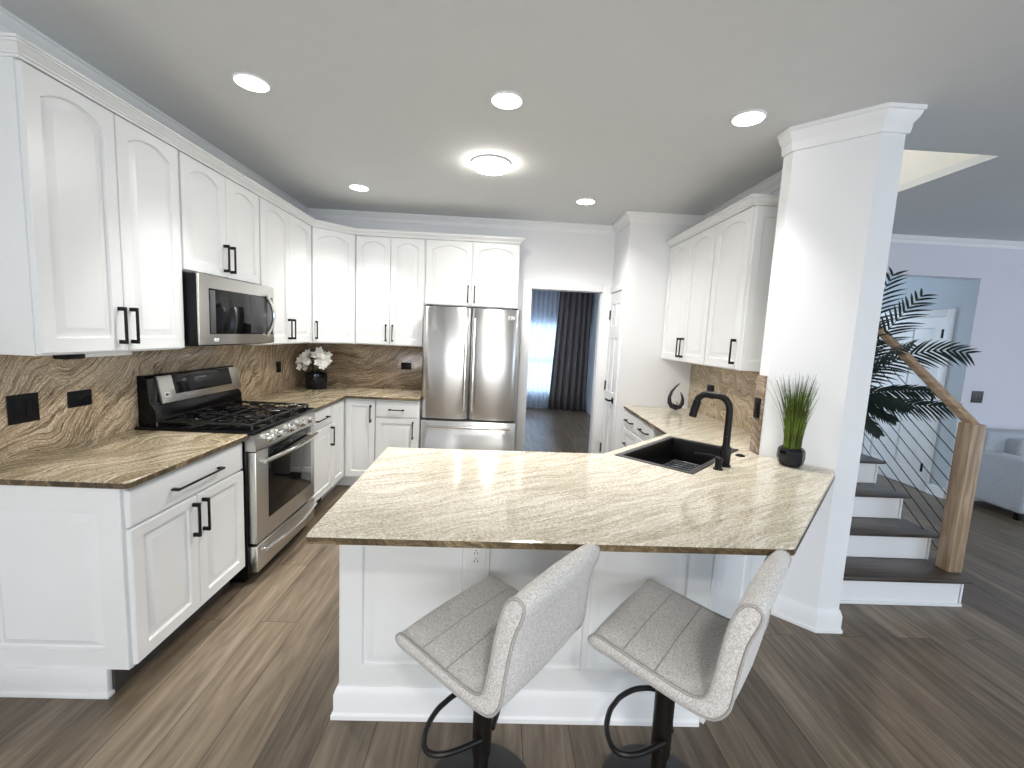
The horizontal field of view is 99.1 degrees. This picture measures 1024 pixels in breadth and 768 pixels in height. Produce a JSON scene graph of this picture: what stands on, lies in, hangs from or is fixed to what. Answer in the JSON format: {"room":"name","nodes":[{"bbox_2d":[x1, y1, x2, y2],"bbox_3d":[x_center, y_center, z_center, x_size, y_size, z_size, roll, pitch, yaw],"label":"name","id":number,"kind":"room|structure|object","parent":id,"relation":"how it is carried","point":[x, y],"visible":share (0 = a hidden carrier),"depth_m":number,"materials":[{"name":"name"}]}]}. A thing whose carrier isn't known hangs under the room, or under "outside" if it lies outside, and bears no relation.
{"room":"kitchen","nodes":[
{"label":"kitchen","id":0,"kind":"room"},
{"bbox_2d":[314,218,615,452],"bbox_3d":[-0.227,-0.365,4.766,4.180,2.723,0.120,3,6,-2],"label":"wall","id":1,"kind":"structure","parent":0,"point":[544,255],"depth_m":4.61,"materials":[{"name":"white paint"}]},
{"bbox_2d":[310,226,355,343],"bbox_3d":[-1.847,-0.933,4.279,0.617,1.048,0.622,3,6,-2],"label":"upper cabinet","id":2,"kind":"object","parent":1,"relation":"attached to","point":[333,253],"visible":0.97,"depth_m":4.12,"materials":[{"name":"white paint"}]},
{"bbox_2d":[307,343,422,388],"bbox_3d":[-1.528,-0.201,4.677,1.309,0.464,0.018,3,6,-2],"label":"backsplash","id":3,"kind":"structure","parent":1,"relation":"attached to","point":[364,365],"depth_m":4.67,"materials":[{"name":"stone"}]},
{"bbox_2d":[401,362,410,369],"bbox_3d":[-1.133,-0.192,4.675,0.110,0.075,0.009,3,6,-2],"label":"outlet plate","id":4,"kind":"object","parent":3,"relation":"attached to","point":[407,366],"visible":1,"depth_m":4.67,"materials":[{"name":"black plastic"}]},
{"bbox_2d":[355,236,425,346],"bbox_3d":[-1.203,-0.919,4.430,0.673,1.048,0.362,3,6,-2],"label":"upper cabinet","id":5,"kind":"object","parent":1,"relation":"attached to","point":[390,272],"visible":0.97,"depth_m":4.29,"materials":[{"name":"white paint"}]},
{"bbox_2d":[424,239,519,309],"bbox_3d":[-0.396,-1.092,4.432,0.921,0.629,0.362,3,6,-2],"label":"upper cabinet","id":6,"kind":"object","parent":1,"relation":"attached to","point":[464,274],"visible":0.99,"depth_m":4.29,"materials":[{"name":"white paint"}]},
{"bbox_2d":[515,280,610,453],"bbox_3d":[0.537,-0.033,4.816,0.937,2.125,0.138,3,6,-2],"label":"trim","id":7,"kind":"structure","parent":1,"relation":"attached to","point":[528,285],"depth_m":4.72,"materials":[{"name":"white paint"}]},
{"bbox_2d":[0,0,1023,240],"bbox_3d":[2.912,-1.411,2.996,10.400,0.050,13.800,3,6,-2],"label":"ceiling","id":8,"kind":"structure","parent":0,"point":[628,105],"depth_m":2.08,"materials":[{"name":"paint"}]},
{"bbox_2d":[232,72,270,92],"bbox_3d":[-1.285,-1.486,2.157,0.168,0.009,0.168,3,6,-2],"label":"recessed light","id":9,"kind":"object","parent":8,"relation":"in","point":[249,81],"visible":1,"depth_m":2.14,"materials":[{"name":"white paint"}]},
{"bbox_2d":[349,184,368,190],"bbox_3d":[-1.294,-1.661,3.697,0.168,0.009,0.168,3,6,-2],"label":"recessed light","id":10,"kind":"object","parent":8,"relation":"in","point":[358,187],"visible":1,"depth_m":3.68,"materials":[{"name":"white paint"}]},
{"bbox_2d":[472,155,510,174],"bbox_3d":[-0.144,-1.511,3.031,0.270,0.048,0.270,3,6,-2],"label":"flush light","id":11,"kind":"object","parent":8,"relation":"attached to","point":[484,164],"visible":1,"depth_m":2.97,"materials":[{"name":"white paint"}]},
{"bbox_2d":[490,91,523,109],"bbox_3d":[-0.026,-1.432,2.208,0.168,0.009,0.168,3,6,-2],"label":"recessed light","id":12,"kind":"object","parent":8,"relation":"in","point":[508,100],"visible":1,"depth_m":2.19,"materials":[{"name":"white paint"}]},
{"bbox_2d":[576,198,595,204],"bbox_3d":[0.639,-1.578,3.778,0.168,0.009,0.168,3,6,-2],"label":"recessed light","id":13,"kind":"object","parent":8,"relation":"in","point":[584,201],"visible":1,"depth_m":3.76,"materials":[{"name":"white paint"}]},
{"bbox_2d":[730,109,766,126],"bbox_3d":[1.228,-1.379,2.269,0.168,0.009,0.168,3,6,-2],"label":"recessed light","id":14,"kind":"object","parent":8,"relation":"in","point":[754,116],"visible":1,"depth_m":2.25,"materials":[{"name":"white paint"}]},
{"bbox_2d":[732,112,764,125],"bbox_3d":[1.228,-1.378,2.269,0.149,0.008,0.149,3,6,-2],"label":"diffuser","id":15,"kind":"object","parent":14,"relation":"attached to","point":[742,118],"depth_m":2.26,"materials":[{"name":"white plastic"}]},
{"bbox_2d":[0,408,1023,767],"bbox_3d":[2.778,1.376,3.312,10.400,0.120,13.800,3,6,-2],"label":"floor","id":16,"kind":"structure","parent":0,"point":[252,680],"depth_m":1.90,"materials":[{"name":"brown wood"}]},
{"bbox_2d":[0,443,244,698],"bbox_3d":[-1.827,0.786,2.112,0.666,0.883,0.804,3,6,-2],"label":"base cabinet","id":17,"kind":"object","parent":16,"relation":"on","point":[95,583],"visible":0.97,"depth_m":1.76,"materials":[{"name":"white paint"}]},
{"bbox_2d":[0,430,247,488],"bbox_3d":[-1.811,0.331,2.064,0.655,0.030,0.807,3,6,-2],"label":"countertop","id":18,"kind":"structure","parent":17,"relation":"on","point":[128,459],"depth_m":1.92,"materials":[{"name":"stone"}]},
{"bbox_2d":[135,365,317,582],"bbox_3d":[-1.793,0.527,2.937,0.736,1.215,0.883,3,6,-2],"label":"gas range","id":19,"kind":"object","parent":16,"relation":"on","point":[278,450],"visible":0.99,"depth_m":2.73,"materials":[{"name":"silver metal"}]},
{"bbox_2d":[135,404,313,435],"bbox_3d":[-1.803,0.222,2.870,0.660,0.025,0.817,3,6,-2],"label":"cooktop","id":20,"kind":"object","parent":19,"relation":"in","point":[264,428],"depth_m":2.58,"materials":[{"name":"black metal"}]},
{"bbox_2d":[312,405,334,503],"bbox_3d":[-1.868,0.618,3.580,0.666,0.883,0.498,3,6,-2],"label":"base cabinet","id":21,"kind":"object","parent":16,"relation":"on","point":[323,444],"visible":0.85,"depth_m":3.63,"materials":[{"name":"white paint"}]},
{"bbox_2d":[321,398,375,499],"bbox_3d":[-1.765,0.542,4.296,0.911,0.883,0.930,3,6,-2],"label":"base cabinet","id":22,"kind":"object","parent":16,"relation":"on","point":[353,420],"visible":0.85,"depth_m":4.12,"materials":[{"name":"white paint"}]},
{"bbox_2d":[242,385,421,410],"bbox_3d":[-1.529,0.125,4.002,1.327,0.030,1.432,3,6,-2],"label":"countertop","id":23,"kind":"structure","parent":22,"relation":"on","point":[316,399],"depth_m":4.08,"materials":[{"name":"stone"}]},
{"bbox_2d":[295,347,332,389],"bbox_3d":[-1.958,-0.166,4.358,0.337,0.425,0.244,3,6,1],"label":"potted flowers","id":24,"kind":"object","parent":23,"relation":"on","point":[314,380],"visible":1,"depth_m":4.29,"materials":[{"name":"white plant"}]},
{"bbox_2d":[375,399,422,459],"bbox_3d":[-1.111,0.556,4.448,0.401,0.883,0.666,3,6,-2],"label":"base cabinet","id":25,"kind":"object","parent":16,"relation":"on","point":[398,423],"visible":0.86,"depth_m":4.14,"materials":[{"name":"white paint"}]},
{"bbox_2d":[420,304,520,450],"bbox_3d":[-0.420,0.134,4.431,0.908,1.789,0.628,3,6,-2],"label":"refrigerator","id":26,"kind":"object","parent":16,"relation":"on","point":[470,363],"visible":0.94,"depth_m":4.16,"materials":[{"name":"silver metal"}]},
{"bbox_2d":[395,544,599,767],"bbox_3d":[-0.052,0.936,1.390,0.472,0.916,0.437,8,8,37],"label":"bar stool","id":27,"kind":"object","parent":16,"relation":"on","point":[485,643],"visible":1,"depth_m":1.27,"materials":[{"name":"grey fabric"}]},
{"bbox_2d":[330,545,712,726],"bbox_3d":[0.032,0.882,2.050,1.479,0.883,0.704,3,6,-2],"label":"base cabinet","id":28,"kind":"object","parent":16,"relation":"on","point":[384,590],"visible":0.43,"depth_m":1.73,"materials":[{"name":"white paint"}]},
{"bbox_2d":[465,548,486,570],"bbox_3d":[-0.138,0.663,1.685,0.078,0.125,0.008,3,6,-2],"label":"outlet plate","id":29,"kind":"object","parent":28,"relation":"attached to","point":[475,557],"visible":0.7,"depth_m":1.68,"materials":[{"name":"white plastic"}]},
{"bbox_2d":[622,410,639,447],"bbox_3d":[1.384,0.712,4.120,0.671,0.883,0.429,3,6,-2],"label":"base cabinet","id":30,"kind":"object","parent":16,"relation":"on","point":[630,431],"visible":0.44,"depth_m":4.08,"materials":[{"name":"white paint"}]},
{"bbox_2d":[636,419,663,442],"bbox_3d":[1.395,0.760,3.707,0.671,0.883,0.399,3,6,-2],"label":"base cabinet","id":31,"kind":"object","parent":16,"relation":"on","point":[645,431],"visible":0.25,"depth_m":3.64,"materials":[{"name":"white paint"}]},
{"bbox_2d":[588,549,791,767],"bbox_3d":[0.546,0.962,1.411,0.472,0.916,0.437,8,8,40],"label":"bar stool","id":32,"kind":"object","parent":16,"relation":"on","point":[695,657],"visible":1,"depth_m":1.33,"materials":[{"name":"beige fabric"}]},
{"bbox_2d":[699,554,766,723],"bbox_3d":[1.158,0.871,2.626,0.918,0.882,2.125,6,7,29],"label":"base cabinet","id":33,"kind":"object","parent":16,"relation":"on","point":[731,575],"visible":0.14,"depth_m":1.93,"materials":[{"name":"white paint"}]},
{"bbox_2d":[306,405,834,555],"bbox_3d":[0.547,0.360,2.806,2.464,0.030,2.909,3,6,-2],"label":"countertop","id":34,"kind":"structure","parent":33,"relation":"on","point":[407,497],"depth_m":1.70,"materials":[{"name":"stone"}]},
{"bbox_2d":[667,383,683,409],"bbox_3d":[1.534,0.118,4.081,0.150,0.257,0.047,4,7,13],"label":"sculpture","id":35,"kind":"object","parent":34,"relation":"on","point":[675,406],"visible":1,"depth_m":4.07,"materials":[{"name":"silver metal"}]},
{"bbox_2d":[615,436,738,474],"bbox_3d":[0.967,0.480,2.540,0.430,0.175,0.744,9,9,42],"label":"sink","id":36,"kind":"object","parent":34,"relation":"in","point":[660,452],"visible":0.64,"depth_m":2.77,"materials":[{"name":"black"}]},
{"bbox_2d":[625,439,719,470],"bbox_3d":[0.967,0.482,2.540,0.402,0.171,0.716,9,9,42],"label":"basin","id":37,"kind":"object","parent":36,"relation":"in","point":[660,452],"depth_m":2.77,"materials":[{"name":"black"}]},
{"bbox_2d":[663,460,699,470],"bbox_3d":[0.965,0.535,2.546,0.282,0.026,0.584,9,9,42],"label":"grid","id":38,"kind":"object","parent":36,"relation":"in","point":[670,462],"visible":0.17,"depth_m":2.75,"materials":[{"name":"silver metal"}]},
{"bbox_2d":[694,452,722,470],"bbox_3d":[1.016,0.394,2.254,0.144,0.070,0.047,9,9,43],"label":"soap dispenser","id":39,"kind":"object","parent":34,"relation":"on","point":[718,459],"visible":1,"depth_m":2.21,"materials":[{"name":"black metal"}]},
{"bbox_2d":[689,391,732,467],"bbox_3d":[1.046,0.232,2.306,0.228,0.383,0.079,7,7,30],"label":"faucet","id":40,"kind":"object","parent":34,"relation":"on","point":[725,449],"visible":0.91,"depth_m":2.26,"materials":[{"name":"black metal"}]},
{"bbox_2d":[765,373,819,467],"bbox_3d":[1.478,0.189,2.310,0.275,0.509,0.209,3,6,-2],"label":"potted grass","id":41,"kind":"object","parent":34,"relation":"on","point":[791,453],"depth_m":2.31,"materials":[{"name":"plant"}]},
{"bbox_2d":[777,445,805,467],"bbox_3d":[1.506,0.391,2.360,0.132,0.100,0.126,3,6,-2],"label":"pot","id":42,"kind":"object","parent":41,"relation":"attached to","point":[792,456],"depth_m":2.32,"materials":[{"name":"black ceramic"}]},
{"bbox_2d":[840,453,973,606],"bbox_3d":[2.330,0.886,3.684,0.966,0.726,2.105,3,6,-2],"label":"staircase","id":43,"kind":"structure","parent":16,"relation":"on","point":[901,572],"depth_m":2.88,"materials":[{"name":"white paint"}]},
{"bbox_2d":[864,266,980,439],"bbox_3d":[2.678,-0.165,3.384,0.812,1.459,1.102,0,7,-21],"label":"potted palm","id":44,"kind":"object","parent":43,"relation":"on","point":[877,401],"visible":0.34,"depth_m":3.21,"materials":[{"name":"plant"}]},
{"bbox_2d":[862,323,986,572],"bbox_3d":[2.837,-0.117,3.585,0.089,2.424,1.924,3,6,-2],"label":"stair railing","id":45,"kind":"object","parent":43,"relation":"on","point":[970,436],"visible":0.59,"depth_m":2.76,"materials":[{"name":"brown wood"}]},
{"bbox_2d":[975,429,1023,520],"bbox_3d":[5.902,0.941,4.386,2.210,0.800,0.660,3,6,-2],"label":"sofa","id":46,"kind":"object","parent":16,"relation":"on","point":[1000,482],"visible":0.62,"depth_m":4.34,"materials":[{"name":"grey fabric"}]},
{"bbox_2d":[1004,439,1023,456],"bbox_3d":[5.462,0.680,4.414,0.870,0.210,0.160,3,6,-2],"label":"cushion","id":47,"kind":"object","parent":46,"relation":"on","point":[1011,446],"depth_m":4.38,"materials":[{"name":"grey fabric"}]},
{"bbox_2d":[526,293,598,414],"bbox_3d":[0.218,-0.607,7.094,3.160,2.723,4.535,3,6,-2],"label":"wall","id":48,"kind":"structure","parent":0,"point":[595,297],"depth_m":8.98,"materials":[{"name":"grey paint"}]},
{"bbox_2d":[612,222,692,449],"bbox_3d":[1.398,-0.256,4.495,0.717,2.723,0.532,3,6,-2],"label":"wall","id":49,"kind":"structure","parent":0,"point":[642,253],"depth_m":4.20,"materials":[{"name":"white paint"}]},
{"bbox_2d":[600,290,621,453],"bbox_3d":[1.008,0.066,4.548,0.090,2.018,0.416,3,6,-2],"label":"door","id":50,"kind":"structure","parent":49,"relation":"in","point":[614,314],"depth_m":4.54,"materials":[{"name":"white paint"}]},
{"bbox_2d":[599,282,625,453],"bbox_3d":[1.017,0.041,4.527,0.016,2.090,0.515,3,6,-2],"label":"trim","id":51,"kind":"structure","parent":49,"relation":"attached to","point":[621,286],"depth_m":4.30,"materials":[{"name":"white paint"}]},
{"bbox_2d":[752,133,905,609],"bbox_3d":[1.695,-0.010,2.446,0.442,2.723,0.364,3,6,-2],"label":"wall column","id":52,"kind":"structure","parent":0,"point":[837,205],"depth_m":2.32,"materials":[{"name":"white paint"}]},
{"bbox_2d":[749,375,766,453],"bbox_3d":[1.455,0.179,2.583,0.012,0.464,0.078,3,6,-2],"label":"backsplash","id":53,"kind":"structure","parent":52,"relation":"attached to","point":[761,379],"depth_m":2.57,"materials":[{"name":"stone"}]},
{"bbox_2d":[753,397,760,417],"bbox_3d":[1.446,0.141,2.582,0.009,0.118,0.058,3,6,-2],"label":"outlet plate","id":54,"kind":"object","parent":53,"relation":"attached to","point":[757,402],"visible":1,"depth_m":2.57,"materials":[{"name":"black plastic"}]},
{"bbox_2d":[771,594,842,633],"bbox_3d":[1.695,1.291,2.513,0.370,0.125,0.248,3,6,-2],"label":"baseboard","id":55,"kind":"structure","parent":52,"relation":"attached to","point":[812,619],"depth_m":2.42,"materials":[{"name":"white paint"}]},
{"bbox_2d":[777,102,927,156],"bbox_3d":[1.758,-1.301,2.275,0.541,0.114,0.414,3,6,-2],"label":"trim","id":56,"kind":"structure","parent":52,"relation":"attached to","point":[889,117],"depth_m":2.18,"materials":[{"name":"white paint"}]},
{"bbox_2d":[770,150,979,194],"bbox_3d":[2.345,-1.080,3.596,1.107,4.650,2.183,3,6,-2],"label":"wall","id":57,"kind":"structure","parent":0,"point":[916,164],"depth_m":3.03,"materials":[{"name":"beige paint"}]},
{"bbox_2d":[0,6,781,234],"bbox_3d":[-0.047,-1.202,0.504,3.947,0.084,8.165,3,6,-2],"label":"trim","id":58,"kind":"structure","parent":57,"relation":"attached to","point":[9,22],"depth_m":3.84,"materials":[{"name":"white paint"}]},
{"bbox_2d":[661,225,717,365],"bbox_3d":[1.617,-0.705,3.727,0.362,1.048,0.901,3,6,-2],"label":"upper cabinet","id":59,"kind":"object","parent":57,"relation":"attached to","point":[691,261],"visible":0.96,"depth_m":3.64,"materials":[{"name":"white paint"}]},
{"bbox_2d":[666,193,779,247],"bbox_3d":[1.647,-1.222,3.409,0.367,0.054,1.415,3,6,-2],"label":"crown molding","id":60,"kind":"structure","parent":59,"relation":"on","point":[752,200],"depth_m":3.02,"materials":[{"name":"white paint"}]},
{"bbox_2d":[687,364,759,431],"bbox_3d":[1.764,0.095,3.460,0.018,0.464,1.618,3,6,-2],"label":"backsplash","id":61,"kind":"structure","parent":57,"relation":"attached to","point":[739,386],"depth_m":3.57,"materials":[{"name":"stone"}]},
{"bbox_2d":[707,384,713,398],"bbox_3d":[1.739,0.068,3.838,0.009,0.120,0.120,3,6,-2],"label":"outlet plate","id":62,"kind":"object","parent":61,"relation":"attached to","point":[710,388],"visible":0.59,"depth_m":3.82,"materials":[{"name":"black plastic"}]},
{"bbox_2d":[704,205,777,371],"bbox_3d":[1.636,-0.627,3.045,0.362,1.048,0.472,3,6,-2],"label":"upper cabinet","id":63,"kind":"object","parent":57,"relation":"attached to","point":[744,247],"visible":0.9,"depth_m":2.87,"materials":[{"name":"white paint"}]},
{"bbox_2d":[872,276,979,497],"bbox_3d":[3.873,-0.320,6.110,2.020,2.723,3.117,3,6,-2],"label":"wall","id":64,"kind":"structure","parent":0,"point":[961,295],"depth_m":4.75,"materials":[{"name":"grey paint"}]},
{"bbox_2d":[862,317,945,488],"bbox_3d":[4.699,0.186,5.313,0.090,1.960,0.836,3,6,-2],"label":"door","id":65,"kind":"structure","parent":64,"relation":"in","point":[922,332],"depth_m":5.20,"materials":[{"name":"white paint"}]},
{"bbox_2d":[861,309,956,491],"bbox_3d":[4.712,0.149,5.309,0.022,2.050,1.000,3,6,-2],"label":"trim","id":66,"kind":"structure","parent":64,"relation":"attached to","point":[950,314],"depth_m":4.87,"materials":[{"name":"white paint"}]},
{"bbox_2d":[925,483,944,497],"bbox_3d":[4.679,1.179,4.832,0.024,0.110,0.180,3,6,-2],"label":"baseboard","id":67,"kind":"structure","parent":64,"relation":"attached to","point":[937,491],"depth_m":4.82,"materials":[{"name":"white paint"}]},
{"bbox_2d":[886,242,1023,498],"bbox_3d":[4.777,-0.118,4.706,5.850,2.723,0.240,3,6,-2],"label":"wall","id":68,"kind":"structure","parent":0,"point":[998,324],"depth_m":4.53,"materials":[{"name":"white paint"}]},
{"bbox_2d":[891,234,1023,249],"bbox_3d":[5.558,-1.386,4.439,4.420,0.069,0.045,3,6,-2],"label":"trim","id":69,"kind":"structure","parent":68,"relation":"attached to","point":[898,238],"depth_m":4.40,"materials":[{"name":"white paint"}]},
{"bbox_2d":[970,391,983,402],"bbox_3d":[4.914,0.137,4.614,0.125,0.125,0.009,3,6,-2],"label":"switch plate","id":70,"kind":"object","parent":68,"relation":"attached to","point":[977,396],"visible":1,"depth_m":4.61,"materials":[{"name":"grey metal"}]},
{"bbox_3d":[-2.139,0.021,0.554,0.120,2.723,8.500,3,6,-2],"label":"wall","id":71,"kind":"structure","parent":0,"visible":0},
{"bbox_2d":[0,56,184,355],"bbox_3d":[-1.910,-0.675,1.968,0.362,1.048,0.771,3,6,-2],"label":"upper cabinet","id":72,"kind":"object","parent":71,"relation":"attached to","point":[91,262],"visible":1,"depth_m":1.78,"materials":[{"name":"white paint"}]},
{"bbox_2d":[53,351,131,359],"bbox_3d":[-1.845,-0.129,1.939,0.055,0.021,0.330,3,6,-2],"label":"light","id":73,"kind":"object","parent":72,"relation":"attached to","point":[68,356],"visible":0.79,"depth_m":1.88,"materials":[{"name":"white plastic"}]},
{"bbox_2d":[0,32,524,247],"bbox_3d":[-1.362,-1.353,3.289,1.459,0.054,3.803,7,8,33],"label":"crown molding","id":74,"kind":"structure","parent":72,"relation":"on","point":[13,45],"depth_m":2.17,"materials":[{"name":"white paint"}]},
{"bbox_2d":[0,343,306,463],"bbox_3d":[-2.126,0.040,2.299,0.018,0.464,4.762,3,6,-2],"label":"backsplash","id":75,"kind":"structure","parent":71,"relation":"attached to","point":[112,380],"depth_m":2.24,"materials":[{"name":"stone"}]},
{"bbox_2d":[6,392,39,425],"bbox_3d":[-2.101,0.105,1.880,0.009,0.125,0.125,3,6,-2],"label":"switch plate","id":76,"kind":"object","parent":75,"relation":"attached to","point":[21,408],"visible":1,"depth_m":1.87,"materials":[{"name":"black plastic"}]},
{"bbox_2d":[67,389,91,407],"bbox_3d":[-2.108,0.070,2.133,0.009,0.078,0.122,3,6,-2],"label":"outlet plate","id":77,"kind":"object","parent":75,"relation":"attached to","point":[81,397],"visible":1,"depth_m":2.13,"materials":[{"name":"black plastic"}]},
{"bbox_2d":[276,361,280,372],"bbox_3d":[-2.160,-0.159,4.052,0.009,0.100,0.085,3,6,-2],"label":"outlet plate","id":78,"kind":"object","parent":75,"relation":"attached to","point":[278,364],"visible":1,"depth_m":4.04,"materials":[{"name":"black plastic"}]},
{"bbox_2d":[178,151,259,284],"bbox_3d":[-1.921,-0.974,2.712,0.362,0.622,0.772,3,6,-2],"label":"upper cabinet","id":79,"kind":"object","parent":71,"relation":"attached to","point":[219,217],"visible":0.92,"depth_m":2.63,"materials":[{"name":"white paint"}]},
{"bbox_2d":[182,272,275,346],"bbox_3d":[-1.898,-0.457,2.792,0.418,0.410,0.806,3,6,-2],"label":"microwave","id":80,"kind":"object","parent":79,"relation":"attached to","point":[217,311],"visible":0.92,"depth_m":2.63,"materials":[{"name":"silver metal"}]},
{"bbox_2d":[243,197,311,344],"bbox_3d":[-1.954,-0.855,3.545,0.362,1.048,0.853,3,6,-2],"label":"upper cabinet","id":81,"kind":"object","parent":71,"relation":"attached to","point":[284,239],"visible":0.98,"depth_m":3.51,"materials":[{"name":"white paint"}]},
{"bbox_3d":[0.521,-2.080,8.945,2.355,0.060,0.040,3,6,-2],"label":"curtain rod","id":82,"kind":"object","parent":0,"visible":0},
{"bbox_2d":[526,290,559,407],"bbox_3d":[0.404,-0.783,9.142,1.352,2.570,0.062,3,6,-2],"label":"sheer curtain","id":83,"kind":"object","parent":82,"relation":"hanging from","point":[544,304],"visible":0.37,"depth_m":9.14,"materials":[{"name":"white fabric"}]},
{"bbox_2d":[548,291,592,410],"bbox_3d":[1.208,-0.732,9.072,0.786,2.580,0.114,3,6,-2],"label":"drape","id":84,"kind":"object","parent":82,"relation":"hanging from","point":[571,347],"visible":0.91,"depth_m":9.08,"materials":[{"name":"grey fabric"}]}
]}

